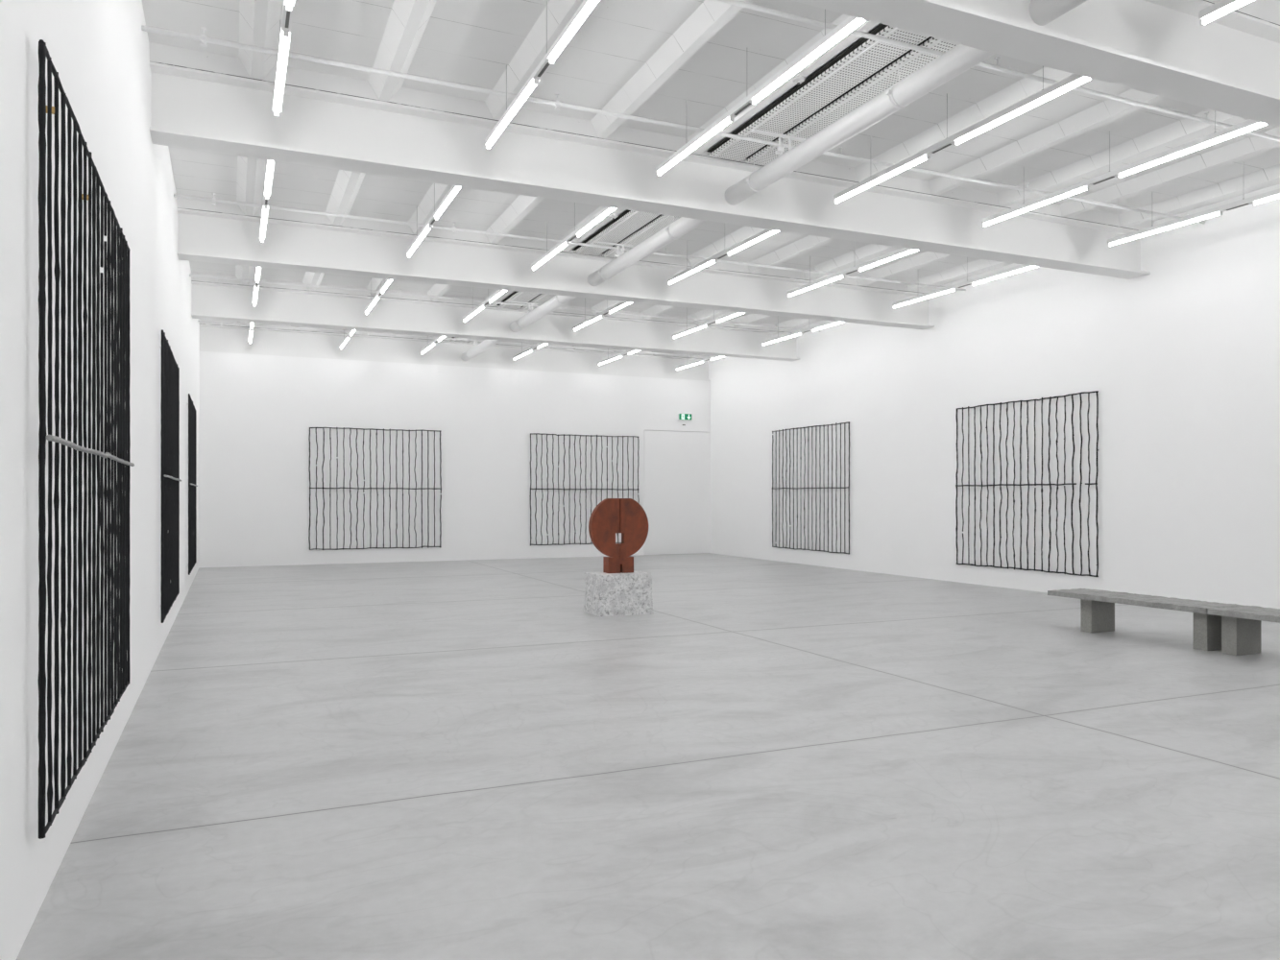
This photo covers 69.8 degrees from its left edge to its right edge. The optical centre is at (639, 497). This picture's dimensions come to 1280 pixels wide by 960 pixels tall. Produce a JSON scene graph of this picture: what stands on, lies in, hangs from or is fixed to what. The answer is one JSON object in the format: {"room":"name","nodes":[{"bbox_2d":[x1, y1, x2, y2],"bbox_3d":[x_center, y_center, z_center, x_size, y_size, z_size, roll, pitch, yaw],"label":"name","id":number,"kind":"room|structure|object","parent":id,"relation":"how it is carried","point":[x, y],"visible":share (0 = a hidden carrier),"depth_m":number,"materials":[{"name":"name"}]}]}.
{"room":"museum","nodes":[
{"label":"museum","id":0,"kind":"room"},
{"bbox_2d":[0,0,199,959],"bbox_3d":[-4.574,-1.355,8.363,0.200,5.910,27.800,0,0,-24],"label":"wall","id":1,"kind":"structure","parent":0,"point":[99,50],"depth_m":3.82,"materials":[{"name":"white paint"}]},
{"bbox_2d":[37,39,134,839],"bbox_3d":[-2.826,-0.217,4.779,0.082,2.953,3.112,0,0,-24],"label":"wall artwork","id":2,"kind":"object","parent":1,"relation":"attached to","point":[120,364],"visible":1,"depth_m":4.21,"materials":[{"name":"black metal"}]},
{"bbox_2d":[159,329,181,623],"bbox_3d":[-5.398,-0.221,10.567,0.082,2.958,3.134,0,0,-24],"label":"wall artwork","id":3,"kind":"object","parent":1,"relation":"attached to","point":[170,479],"visible":1,"depth_m":10.15,"materials":[{"name":"black metal"}]},
{"bbox_2d":[186,393,197,575],"bbox_3d":[-7.924,-0.220,16.254,0.084,2.960,3.188,0,0,-24],"label":"grid","id":4,"kind":"object","parent":1,"relation":"attached to","point":[192,413],"visible":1,"depth_m":16.10,"materials":[{"name":"black metal"}]},
{"bbox_2d":[199,351,710,567],"bbox_3d":[-4.082,-1.355,23.765,13.210,5.910,0.350,0,0,-24],"label":"wall","id":5,"kind":"structure","parent":0,"point":[257,412],"depth_m":22.86,"materials":[{"name":"white paint"}]},
{"bbox_2d":[308,427,441,550],"bbox_3d":[-6.446,-0.219,22.483,3.161,2.958,0.092,0,0,-23],"label":"grid","id":6,"kind":"object","parent":5,"relation":"attached to","point":[344,428],"visible":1,"depth_m":22.47,"materials":[{"name":"black metal"}]},
{"bbox_2d":[529,433,639,545],"bbox_3d":[-1.468,-0.218,24.694,3.140,2.956,0.102,0,0,-23],"label":"grid","id":7,"kind":"object","parent":5,"relation":"attached to","point":[536,489],"visible":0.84,"depth_m":24.55,"materials":[{"name":"black metal"}]},
{"bbox_2d":[644,430,709,555],"bbox_3d":[1.043,-0.136,25.886,2.048,3.459,0.056,0,0,-24],"label":"door","id":8,"kind":"structure","parent":5,"relation":"in","point":[676,463],"depth_m":25.86,"materials":[{"name":"white paint"}]},
{"bbox_2d":[677,413,691,420],"bbox_3d":[1.268,-2.275,25.907,0.400,0.176,0.082,0,0,-24],"label":"exit sign","id":9,"kind":"object","parent":5,"relation":"attached to","point":[682,417],"visible":1,"depth_m":25.87,"materials":[{"name":"green plastic"}]},
{"bbox_2d":[16,553,1279,959],"bbox_3d":[1.593,1.675,10.995,13.610,0.150,28.000,0,0,-24],"label":"floor","id":10,"kind":"structure","parent":0,"point":[436,760],"depth_m":5.29,"materials":[{"name":"grey concrete"}]},
{"bbox_2d":[583,570,652,616],"bbox_3d":[-0.297,1.322,12.732,0.822,0.557,0.609,0,0,-24],"label":"stone pedestal","id":11,"kind":"object","parent":10,"relation":"on","point":[606,594],"visible":0.98,"depth_m":12.49,"materials":[{"name":"stone"}]},
{"bbox_2d":[588,498,648,573],"bbox_3d":[-0.317,0.526,12.765,0.860,1.033,0.212,0,0,-24],"label":"disc sculpture","id":12,"kind":"object","parent":11,"relation":"on","point":[626,517],"visible":1,"depth_m":12.67,"materials":[{"name":"metal"}]},
{"bbox_2d":[1047,588,1243,651],"bbox_3d":[5.671,1.363,10.424,0.637,0.473,2.005,0,0,-24],"label":"stone bench","id":13,"kind":"object","parent":10,"relation":"on","point":[1097,606],"visible":0.91,"depth_m":10.29,"materials":[{"name":"grey stone"}]},
{"bbox_2d":[1207,605,1279,655],"bbox_3d":[6.488,1.363,8.582,0.638,0.474,2.006,0,0,-24],"label":"stone bench","id":14,"kind":"object","parent":10,"relation":"on","point":[1241,625],"visible":1,"depth_m":9.31,"materials":[{"name":"grey stone"}]},
{"bbox_2d":[141,0,1279,358],"bbox_3d":[1.553,-4.140,11.086,13.610,0.340,28.200,0,0,-24],"label":"ceiling","id":15,"kind":"structure","parent":0,"point":[687,62],"depth_m":9.91,"materials":[{"name":"paint"}]},
{"bbox_2d":[248,322,254,343],"bbox_3d":[-8.231,-3.824,19.451,0.072,0.570,3.625,0,0,-24],"label":"strip light","id":16,"kind":"object","parent":15,"relation":"hanging from","point":[252,325],"visible":0.69,"depth_m":19.80,"materials":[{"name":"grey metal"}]},
{"bbox_2d":[252,266,261,306],"bbox_3d":[-6.387,-3.824,15.302,0.072,0.570,3.625,0,0,-24],"label":"strip light","id":17,"kind":"object","parent":15,"relation":"hanging from","point":[257,269],"visible":0.71,"depth_m":15.43,"materials":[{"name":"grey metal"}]},
{"bbox_2d":[259,159,274,242],"bbox_3d":[-4.507,-3.824,11.071,0.072,0.570,3.625,0,0,-24],"label":"strip light","id":18,"kind":"object","parent":15,"relation":"hanging from","point":[270,164],"visible":0.7,"depth_m":10.94,"materials":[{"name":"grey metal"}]},
{"bbox_2d":[272,0,294,116],"bbox_3d":[-2.635,-3.824,6.859,0.072,0.570,3.625,0,0,-24],"label":"strip light","id":19,"kind":"object","parent":15,"relation":"hanging from","point":[285,28],"visible":1,"depth_m":7.38,"materials":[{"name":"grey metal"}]},
{"bbox_2d":[339,329,355,349],"bbox_3d":[-6.401,-3.824,20.264,0.072,0.570,3.625,0,0,-24],"label":"strip light","id":20,"kind":"object","parent":15,"relation":"hanging from","point":[350,332],"visible":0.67,"depth_m":20.79,"materials":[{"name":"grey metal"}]},
{"bbox_2d":[364,279,392,314],"bbox_3d":[-4.558,-3.824,16.115,0.072,0.570,3.625,0,0,-24],"label":"strip light","id":21,"kind":"object","parent":15,"relation":"hanging from","point":[387,282],"visible":0.71,"depth_m":16.29,"materials":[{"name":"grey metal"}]},
{"bbox_2d":[420,336,444,354],"bbox_3d":[-4.651,-3.824,21.042,0.072,0.570,3.625,0,0,-24],"label":"strip light","id":22,"kind":"object","parent":15,"relation":"hanging from","point":[439,338],"visible":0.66,"depth_m":21.46,"materials":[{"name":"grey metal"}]},
{"bbox_2d":[406,183,460,258],"bbox_3d":[-2.677,-3.824,11.884,0.072,0.570,3.625,0,0,-24],"label":"strip light","id":23,"kind":"object","parent":15,"relation":"hanging from","point":[452,192],"visible":0.7,"depth_m":11.81,"materials":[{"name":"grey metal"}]},
{"bbox_2d":[199,323,710,381],"bbox_3d":[-4.044,-3.655,23.678,13.210,0.630,0.140,0,0,-24],"label":"steel beam","id":24,"kind":"structure","parent":15,"relation":"attached to","point":[214,338],"depth_m":23.16,"materials":[{"name":"white paint"}]},
{"bbox_2d":[197,320,724,359],"bbox_3d":[-3.678,-3.899,22.856,13.210,0.142,0.056,0,0,-24],"label":"pipe","id":25,"kind":"object","parent":15,"relation":"hanging from","point":[221,322],"visible":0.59,"depth_m":22.13,"materials":[{"name":"white metal"}]},
{"bbox_2d":[450,337,472,342],"bbox_3d":[-3.784,-3.969,21.427,0.462,0.062,4.055,0,0,-24],"label":"perforated panel","id":26,"kind":"object","parent":15,"relation":"attached to","point":[451,337],"visible":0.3,"depth_m":23.15,"materials":[{"name":"white metal"}]},
{"bbox_2d":[462,289,506,322],"bbox_3d":[-2.808,-3.824,16.893,0.072,0.570,3.625,0,0,-24],"label":"strip light","id":27,"kind":"object","parent":15,"relation":"hanging from","point":[498,293],"visible":0.68,"depth_m":17.07,"materials":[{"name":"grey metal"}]},
{"bbox_2d":[191,280,799,361],"bbox_3d":[-2.245,-3.655,19.630,13.210,0.630,0.360,0,0,-24],"label":"steel beam","id":28,"kind":"structure","parent":15,"relation":"attached to","point":[209,301],"depth_m":18.92,"materials":[{"name":"white paint"}]},
{"bbox_2d":[458,338,501,361],"bbox_3d":[-3.579,-3.711,21.521,0.920,0.438,4.490,0,0,-24],"label":"duct","id":29,"kind":"object","parent":28,"relation":"attached to","point":[485,345],"visible":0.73,"depth_m":22.20,"materials":[{"name":"white metal"}]},
{"bbox_2d":[189,272,821,332],"bbox_3d":[-1.834,-3.899,18.707,13.210,0.142,0.056,0,0,-24],"label":"pipe","id":30,"kind":"object","parent":15,"relation":"hanging from","point":[218,277],"visible":0.98,"depth_m":17.90,"materials":[{"name":"white metal"}]},
{"bbox_2d":[496,290,539,309],"bbox_3d":[-1.922,-3.969,17.237,0.462,0.062,4.145,0,0,-24],"label":"perforated panel","id":31,"kind":"object","parent":15,"relation":"attached to","point":[523,297],"visible":0.35,"depth_m":18.23,"materials":[{"name":"white metal"}]},
{"bbox_2d":[512,342,547,360],"bbox_3d":[-2.504,-3.824,21.996,0.072,0.570,3.625,0,0,-24],"label":"strip light","id":32,"kind":"object","parent":15,"relation":"hanging from","point":[538,346],"visible":0.59,"depth_m":22.39,"materials":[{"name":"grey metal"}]},
{"bbox_2d":[519,293,556,310],"bbox_3d":[-1.488,-3.969,17.430,0.462,0.062,4.145,0,0,-24],"label":"perforated panel","id":33,"kind":"object","parent":15,"relation":"attached to","point":[542,298],"visible":0.2,"depth_m":18.32,"materials":[{"name":"white metal"}]},
{"bbox_2d":[484,0,599,149],"bbox_3d":[-0.805,-3.824,7.672,0.072,0.570,3.625,0,0,-24],"label":"strip light","id":34,"kind":"object","parent":15,"relation":"hanging from","point":[587,6],"visible":1,"depth_m":7.62,"materials":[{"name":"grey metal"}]},
{"bbox_2d":[177,207,934,329],"bbox_3d":[-0.364,-3.655,15.399,13.210,0.630,0.360,0,0,-24],"label":"steel beam","id":35,"kind":"structure","parent":15,"relation":"attached to","point":[203,235],"depth_m":14.57,"materials":[{"name":"white paint"}]},
{"bbox_2d":[509,295,577,332],"bbox_3d":[-1.716,-3.711,17.331,0.920,0.438,4.580,0,0,-24],"label":"duct","id":36,"kind":"object","parent":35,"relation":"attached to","point":[557,301],"visible":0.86,"depth_m":17.80,"materials":[{"name":"white metal"}]},
{"bbox_2d":[587,216,707,286],"bbox_3d":[0.160,-3.711,13.110,0.920,0.438,4.560,0,0,-24],"label":"duct","id":37,"kind":"object","parent":35,"relation":"attached to","point":[676,229],"visible":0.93,"depth_m":13.24,"materials":[{"name":"white metal"}]},
{"bbox_2d":[173,193,966,290],"bbox_3d":[0.046,-3.899,14.476,13.210,0.142,0.056,0,0,-24],"label":"pipe","id":38,"kind":"object","parent":15,"relation":"hanging from","point":[213,200],"visible":0.94,"depth_m":13.53,"materials":[{"name":"white metal"}]},
{"bbox_2d":[531,202,615,270],"bbox_3d":[-0.927,-3.824,12.662,0.072,0.570,3.625,0,0,-24],"label":"strip light","id":39,"kind":"object","parent":15,"relation":"hanging from","point":[605,211],"visible":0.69,"depth_m":12.59,"materials":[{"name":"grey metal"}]},
{"bbox_2d":[572,301,631,331],"bbox_3d":[-0.660,-3.824,17.848,0.072,0.570,3.625,0,0,-24],"label":"strip light","id":40,"kind":"object","parent":15,"relation":"hanging from","point":[621,304],"visible":0.69,"depth_m":18.04,"materials":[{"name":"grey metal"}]},
{"bbox_2d":[609,214,617,218],"bbox_3d":[-0.371,-3.944,12.901,0.120,0.052,0.120,0,0,-24],"label":"smoke detector","id":41,"kind":"object","parent":15,"relation":"attached to","point":[613,216],"visible":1,"depth_m":12.87,"materials":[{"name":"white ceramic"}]},
{"bbox_2d":[572,209,660,255],"bbox_3d":[-0.046,-3.969,13.016,0.462,0.062,4.125,0,0,-24],"label":"perforated panel","id":42,"kind":"object","parent":15,"relation":"attached to","point":[628,222],"visible":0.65,"depth_m":13.57,"materials":[{"name":"white metal"}]},
{"bbox_2d":[597,348,639,365],"bbox_3d":[-0.365,-3.824,22.947,0.072,0.570,3.625,0,0,-24],"label":"strip light","id":43,"kind":"object","parent":15,"relation":"hanging from","point":[630,351],"visible":0.61,"depth_m":23.47,"materials":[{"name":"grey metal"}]},
{"bbox_2d":[601,214,681,258],"bbox_3d":[0.388,-3.969,13.209,0.462,0.062,4.125,0,0,-24],"label":"perforated panel","id":44,"kind":"object","parent":15,"relation":"attached to","point":[661,222],"visible":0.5,"depth_m":13.67,"materials":[{"name":"white metal"}]},
{"bbox_2d":[149,61,1150,279],"bbox_3d":[1.508,-3.655,11.186,13.210,0.630,0.360,0,0,-24],"label":"steel beam","id":45,"kind":"structure","parent":15,"relation":"attached to","point":[192,108],"depth_m":10.17,"materials":[{"name":"white paint"}]},
{"bbox_2d":[724,44,994,205],"bbox_3d":[2.024,-3.711,8.915,0.920,0.438,4.520,0,0,-24],"label":"duct","id":46,"kind":"object","parent":45,"relation":"attached to","point":[958,60],"visible":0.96,"depth_m":8.67,"materials":[{"name":"white metal"}]},
{"bbox_2d":[141,24,1205,223],"bbox_3d":[1.918,-3.899,10.264,13.210,0.142,0.056,0,0,-24],"label":"pipe","id":47,"kind":"object","parent":15,"relation":"hanging from","point":[203,38],"visible":0.94,"depth_m":9.06,"materials":[{"name":"white metal"}]},
{"bbox_2d":[675,355,724,370],"bbox_3d":[1.755,-3.824,23.889,0.072,0.570,3.625,0,0,-24],"label":"strip light","id":48,"kind":"object","parent":15,"relation":"hanging from","point":[712,357],"visible":0.61,"depth_m":24.35,"materials":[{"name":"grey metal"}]},
{"bbox_2d":[672,310,743,338],"bbox_3d":[1.478,-3.824,18.798,0.072,0.570,3.625,0,0,-24],"label":"strip light","id":49,"kind":"object","parent":15,"relation":"hanging from","point":[717,320],"visible":0.66,"depth_m":18.97,"materials":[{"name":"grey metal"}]},
{"bbox_2d":[667,229,779,285],"bbox_3d":[1.220,-3.824,13.617,0.072,0.570,3.625,0,0,-24],"label":"strip light","id":50,"kind":"object","parent":15,"relation":"hanging from","point":[764,233],"visible":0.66,"depth_m":13.53,"materials":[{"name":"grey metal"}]},
{"bbox_2d":[655,9,869,176],"bbox_3d":[0.945,-3.824,8.449,0.072,0.570,3.625,0,0,-24],"label":"strip light","id":51,"kind":"object","parent":15,"relation":"hanging from","point":[851,23],"visible":0.88,"depth_m":8.00,"materials":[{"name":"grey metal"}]},
{"bbox_2d":[792,75,804,84],"bbox_3d":[1.501,-3.944,8.688,0.120,0.052,0.120,0,0,-24],"label":"smoke detector","id":52,"kind":"object","parent":15,"relation":"attached to","point":[798,80],"visible":1,"depth_m":8.66,"materials":[{"name":"white plastic"}]},
{"bbox_2d":[761,320,842,345],"bbox_3d":[3.598,-3.824,19.740,0.072,0.570,3.625,0,0,-24],"label":"strip light","id":53,"kind":"object","parent":15,"relation":"hanging from","point":[828,324],"visible":0.68,"depth_m":19.95,"materials":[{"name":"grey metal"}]},
{"bbox_2d":[707,24,929,161],"bbox_3d":[1.818,-3.969,8.821,0.462,0.062,4.085,0,0,-24],"label":"perforated panel","id":54,"kind":"object","parent":15,"relation":"attached to","point":[866,57],"visible":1,"depth_m":8.88,"materials":[{"name":"white metal"}]},
{"bbox_2d":[745,36,958,165],"bbox_3d":[2.252,-3.969,9.014,0.462,0.062,4.085,0,0,-24],"label":"perforated panel","id":55,"kind":"object","parent":15,"relation":"attached to","point":[911,60],"visible":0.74,"depth_m":9.03,"materials":[{"name":"white metal"}]},
{"bbox_2d":[786,247,918,297],"bbox_3d":[3.359,-3.824,14.567,0.072,0.570,3.625,0,0,-24],"label":"strip light","id":56,"kind":"object","parent":15,"relation":"hanging from","point":[903,252],"visible":0.69,"depth_m":14.51,"materials":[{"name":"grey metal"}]},
{"bbox_2d":[833,66,1094,204],"bbox_3d":[3.092,-3.824,9.404,0.072,0.570,3.625,0,0,-24],"label":"strip light","id":57,"kind":"object","parent":15,"relation":"hanging from","point":[1074,81],"visible":0.82,"depth_m":9.01,"materials":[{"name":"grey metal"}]},
{"bbox_2d":[892,257,1037,308],"bbox_3d":[5.479,-3.824,15.509,0.072,0.570,3.625,0,0,-24],"label":"strip light","id":58,"kind":"object","parent":15,"relation":"hanging from","point":[1021,268],"visible":0.71,"depth_m":15.44,"materials":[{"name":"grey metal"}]},
{"bbox_2d":[714,0,1279,141],"bbox_3d":[2.864,-3.915,8.134,13.210,0.110,0.044,0,0,-24],"label":"pipe","id":59,"kind":"object","parent":15,"relation":"hanging from","point":[737,3],"visible":0.88,"depth_m":8.24,"materials":[{"name":"white metal"}]},
{"bbox_2d":[792,0,1279,126],"bbox_3d":[3.364,-3.655,7.010,13.210,0.630,0.360,0,0,-24],"label":"steel beam","id":60,"kind":"structure","parent":15,"relation":"attached to","point":[1230,64],"depth_m":7.21,"materials":[{"name":"white metal"}]},
{"bbox_2d":[1029,0,1086,25],"bbox_3d":[3.888,-3.711,4.721,0.920,0.438,4.560,0,0,-24],"label":"duct","id":61,"kind":"object","parent":60,"relation":"attached to","point":[1042,12],"visible":1,"depth_m":6.65,"materials":[{"name":"white metal"}]},
{"bbox_2d":[981,110,1268,227],"bbox_3d":[5.231,-3.824,10.354,0.072,0.570,3.625,0,0,-24],"label":"strip light","id":62,"kind":"object","parent":15,"relation":"hanging from","point":[1244,127],"visible":0.84,"depth_m":9.99,"materials":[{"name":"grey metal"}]},
{"bbox_2d":[1107,188,1279,246],"bbox_3d":[7.351,-3.824,11.296,0.072,0.570,3.625,0,0,-24],"label":"strip light","id":63,"kind":"object","parent":15,"relation":"hanging from","point":[1274,194],"visible":1,"depth_m":11.78,"materials":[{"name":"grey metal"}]},
{"bbox_2d":[1198,0,1254,25],"bbox_3d":[4.948,-3.824,5.228,0.072,0.570,3.625,0,0,-24],"label":"strip light","id":64,"kind":"object","parent":15,"relation":"hanging from","point":[1221,8],"visible":1,"depth_m":6.74,"materials":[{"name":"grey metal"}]},
{"bbox_2d":[708,183,1279,608],"bbox_3d":[7.680,-1.355,13.809,0.200,5.910,27.800,0,0,-24],"label":"wall","id":65,"kind":"structure","parent":0,"point":[1182,357],"depth_m":15.47,"materials":[{"name":"white paint"}]},
{"bbox_2d":[771,421,849,554],"bbox_3d":[3.997,-0.217,21.754,0.075,2.961,3.198,0,0,-24],"label":"grid","id":66,"kind":"object","parent":65,"relation":"attached to","point":[824,425],"visible":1,"depth_m":21.61,"materials":[{"name":"black metal"}]},
{"bbox_2d":[955,390,1098,577],"bbox_3d":[6.603,-0.217,15.893,0.097,2.958,3.116,0,0,-23],"label":"wall artwork","id":67,"kind":"object","parent":65,"relation":"attached to","point":[1097,392],"visible":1,"depth_m":15.72,"materials":[{"name":"black metal"}]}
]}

